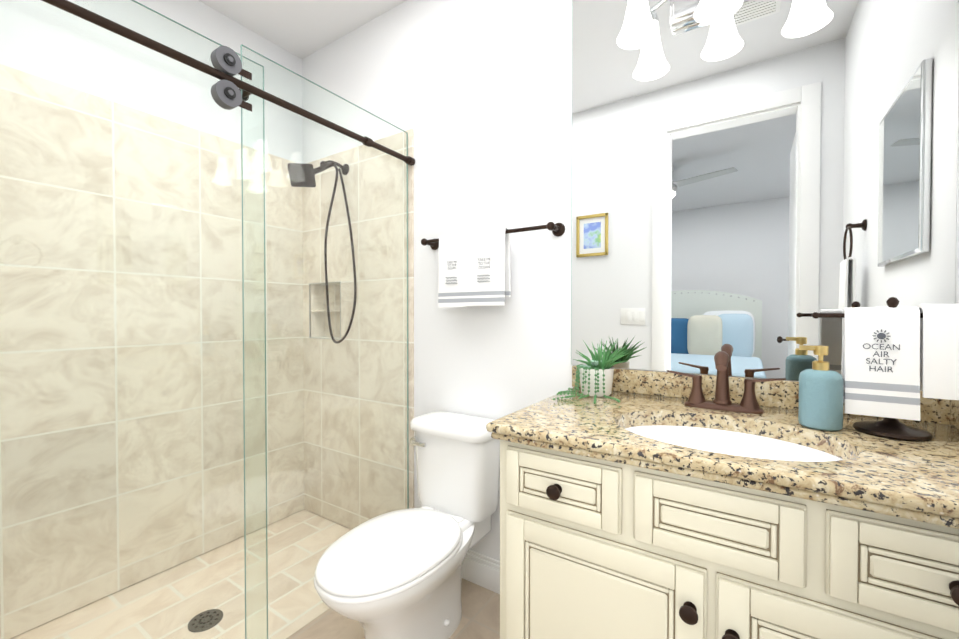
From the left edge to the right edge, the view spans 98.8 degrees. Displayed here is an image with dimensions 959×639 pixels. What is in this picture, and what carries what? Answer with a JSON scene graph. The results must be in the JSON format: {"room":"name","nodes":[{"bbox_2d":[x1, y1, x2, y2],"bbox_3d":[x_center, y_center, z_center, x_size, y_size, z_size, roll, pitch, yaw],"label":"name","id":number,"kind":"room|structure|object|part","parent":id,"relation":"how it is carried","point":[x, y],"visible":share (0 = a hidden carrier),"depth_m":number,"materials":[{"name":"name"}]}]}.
{"room":"bathroom","nodes":[
{"label":"bathroom","id":0,"kind":"room"},
{"bbox_2d":[0,0,302,162],"bbox_3d":[-1.550,-0.199,1.878,0.100,2.740,1.780,1,1,33],"label":"wall","id":1,"kind":"structure","parent":0,"point":[203,19],"depth_m":1.90,"materials":[{"name":"white paint"}]},
{"bbox_2d":[0,64,303,638],"bbox_3d":[-1.458,0.120,1.925,0.008,2.100,1.392,1,1,33],"label":"wall tile","id":2,"kind":"structure","parent":1,"relation":"attached to","point":[14,289],"depth_m":1.79,"materials":[{"name":"beige tile"}]},
{"bbox_2d":[199,0,406,58],"bbox_3d":[-0.370,-1.588,1.087,2.920,0.060,1.780,1,1,33],"label":"ceiling","id":3,"kind":"structure","parent":0,"point":[302,29],"depth_m":2.14,"materials":[{"name":"white paint"}]},
{"bbox_2d":[302,0,958,560],"bbox_3d":[0.090,-0.198,1.809,2.920,2.740,0.100,1,1,33],"label":"wall","id":4,"kind":"structure","parent":0,"point":[476,94],"depth_m":1.81,"materials":[{"name":"white paint"}]},
{"bbox_2d":[302,128,413,528],"bbox_3d":[-0.674,0.115,2.308,0.900,2.100,0.110,1,1,33],"label":"wall tiles","id":5,"kind":"structure","parent":4,"relation":"attached to","point":[313,487],"depth_m":2.22,"materials":[{"name":"beige tile"}]},
{"bbox_2d":[287,160,356,342],"bbox_3d":[-0.809,-0.364,2.156,0.302,0.988,0.283,1,1,33],"label":"shower head","id":6,"kind":"object","parent":5,"relation":"attached to","point":[294,167],"depth_m":2.15},
{"bbox_2d":[462,550,499,593],"bbox_3d":[0.024,1.105,1.801,0.834,0.134,0.016,1,1,33],"label":"baseboard","id":7,"kind":"structure","parent":4,"relation":"attached to","point":[481,570],"depth_m":1.79,"materials":[{"name":"white wood"}]},
{"bbox_2d":[421,222,564,306],"bbox_3d":[0.019,-0.215,1.728,0.674,0.327,0.111,1,1,33],"label":"towel rail","id":8,"kind":"object","parent":4,"relation":"attached to","point":[474,267],"visible":1,"depth_m":1.69,"materials":[{"name":"white fabric"}]},
{"bbox_2d":[571,0,958,380],"bbox_3d":[0.770,-0.552,1.295,1.000,1.458,0.005,1,1,33],"label":"mirror","id":9,"kind":"object","parent":4,"relation":"attached to","point":[756,184],"visible":0.83,"depth_m":1.25,"materials":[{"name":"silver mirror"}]},
{"bbox_2d":[617,0,742,49],"bbox_3d":[0.710,-1.044,1.220,0.576,0.270,0.174,1,1,33],"label":"sconce","id":10,"kind":"object","parent":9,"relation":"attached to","point":[639,29],"visible":1,"depth_m":1.30,"materials":[{"name":"white glass"}]},
{"bbox_2d":[572,365,958,429],"bbox_3d":[0.615,0.222,1.052,0.999,0.080,0.597,1,1,33],"label":"backsplash","id":11,"kind":"structure","parent":4,"relation":"attached to","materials":[{"name":"stone"}]},
{"label":"outside","id":12,"kind":"structure","parent":0,"visible":0},
{"bbox_2d":[11,509,499,638],"bbox_3d":[-0.370,1.212,1.126,2.920,0.060,1.780,1,1,33],"label":"floor","id":13,"kind":"structure","parent":12,"point":[274,573],"depth_m":1.71,"materials":[{"name":"tile"}]},
{"bbox_2d":[188,609,222,631],"bbox_3d":[-1.070,1.176,1.607,0.116,0.006,0.116,1,1,33],"label":"shower drain","id":14,"kind":"object","parent":13,"relation":"on","point":[214,618],"depth_m":1.60,"materials":[{"name":"silver metal"}]},
{"bbox_2d":[0,0,414,638],"bbox_3d":[-0.728,0.134,1.453,0.094,2.086,1.394,1,1,33],"label":"shower enclosure","id":15,"kind":"object","parent":13,"relation":"on","point":[228,90],"visible":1,"depth_m":1.29,"materials":[{"name":"clear glass"}]},
{"bbox_3d":[-0.728,0.161,1.454,0.094,2.031,1.393,1,1,33],"label":"rail","id":16,"kind":"part","parent":15,"relation":"part of","materials":[{"name":"brown metal"}]},
{"bbox_2d":[314,412,499,638],"bbox_3d":[-0.242,0.801,1.513,0.396,0.750,0.763,1,1,33],"label":"toilet","id":17,"kind":"object","parent":13,"relation":"on","point":[396,574],"visible":0.94,"depth_m":1.47,"materials":[{"name":"white ceramic"}]},
{"bbox_2d":[486,351,958,638],"bbox_3d":[0.601,0.636,1.035,0.999,1.092,0.650,1,1,33],"label":"bathroom vanity","id":18,"kind":"object","parent":13,"relation":"on","point":[670,504],"visible":0.98,"depth_m":0.84,"materials":[{"name":"beige wood"}]},
{"bbox_2d":[486,387,958,518],"bbox_3d":[0.605,0.275,1.036,0.999,0.024,0.635,1,1,33],"label":"countertop","id":19,"kind":"structure","parent":18,"relation":"on","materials":[{"name":"stone"}]},
{"bbox_2d":[552,339,628,403],"bbox_3d":[0.374,0.161,1.360,0.224,0.193,0.277,1,1,33],"label":"potted plant","id":20,"kind":"object","parent":19,"relation":"on","point":[594,375],"visible":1,"depth_m":1.37,"materials":[{"name":"white"}]},
{"bbox_2d":[667,351,785,413],"bbox_3d":[0.692,0.174,1.173,0.298,0.172,0.129,1,1,33],"label":"faucet","id":21,"kind":"object","parent":19,"relation":"on","point":[696,403],"depth_m":1.18,"materials":[{"name":"brown metal"}]},
{"bbox_2d":[625,425,842,461],"bbox_3d":[0.572,0.367,0.974,0.512,0.142,0.388,1,1,33],"label":"sink","id":22,"kind":"object","parent":19,"relation":"in","point":[752,441],"depth_m":1.10,"materials":[{"name":"white ceramic"}]},
{"bbox_2d":[798,345,843,430],"bbox_3d":[0.831,0.162,1.001,0.084,0.200,0.084,1,1,33],"label":"soap dispenser","id":23,"kind":"object","parent":19,"relation":"on","point":[821,385],"visible":1,"depth_m":0.97,"materials":[{"name":"teal ceramic"}]},
{"bbox_2d":[812,297,958,440],"bbox_3d":[0.953,0.105,0.950,0.292,0.315,0.132,1,1,33],"label":"towel stand","id":24,"kind":"object","parent":19,"relation":"on","point":[895,359],"visible":1,"depth_m":0.93,"materials":[{"name":"white fabric"}]},
{"bbox_2d":[841,304,958,420],"bbox_3d":[0.972,0.094,0.938,0.215,0.258,0.062,1,1,33],"label":"towel","id":25,"kind":"object","parent":24,"relation":"hanging from","point":[892,353],"depth_m":0.93,"materials":[{"name":"white fabric"}]}
]}

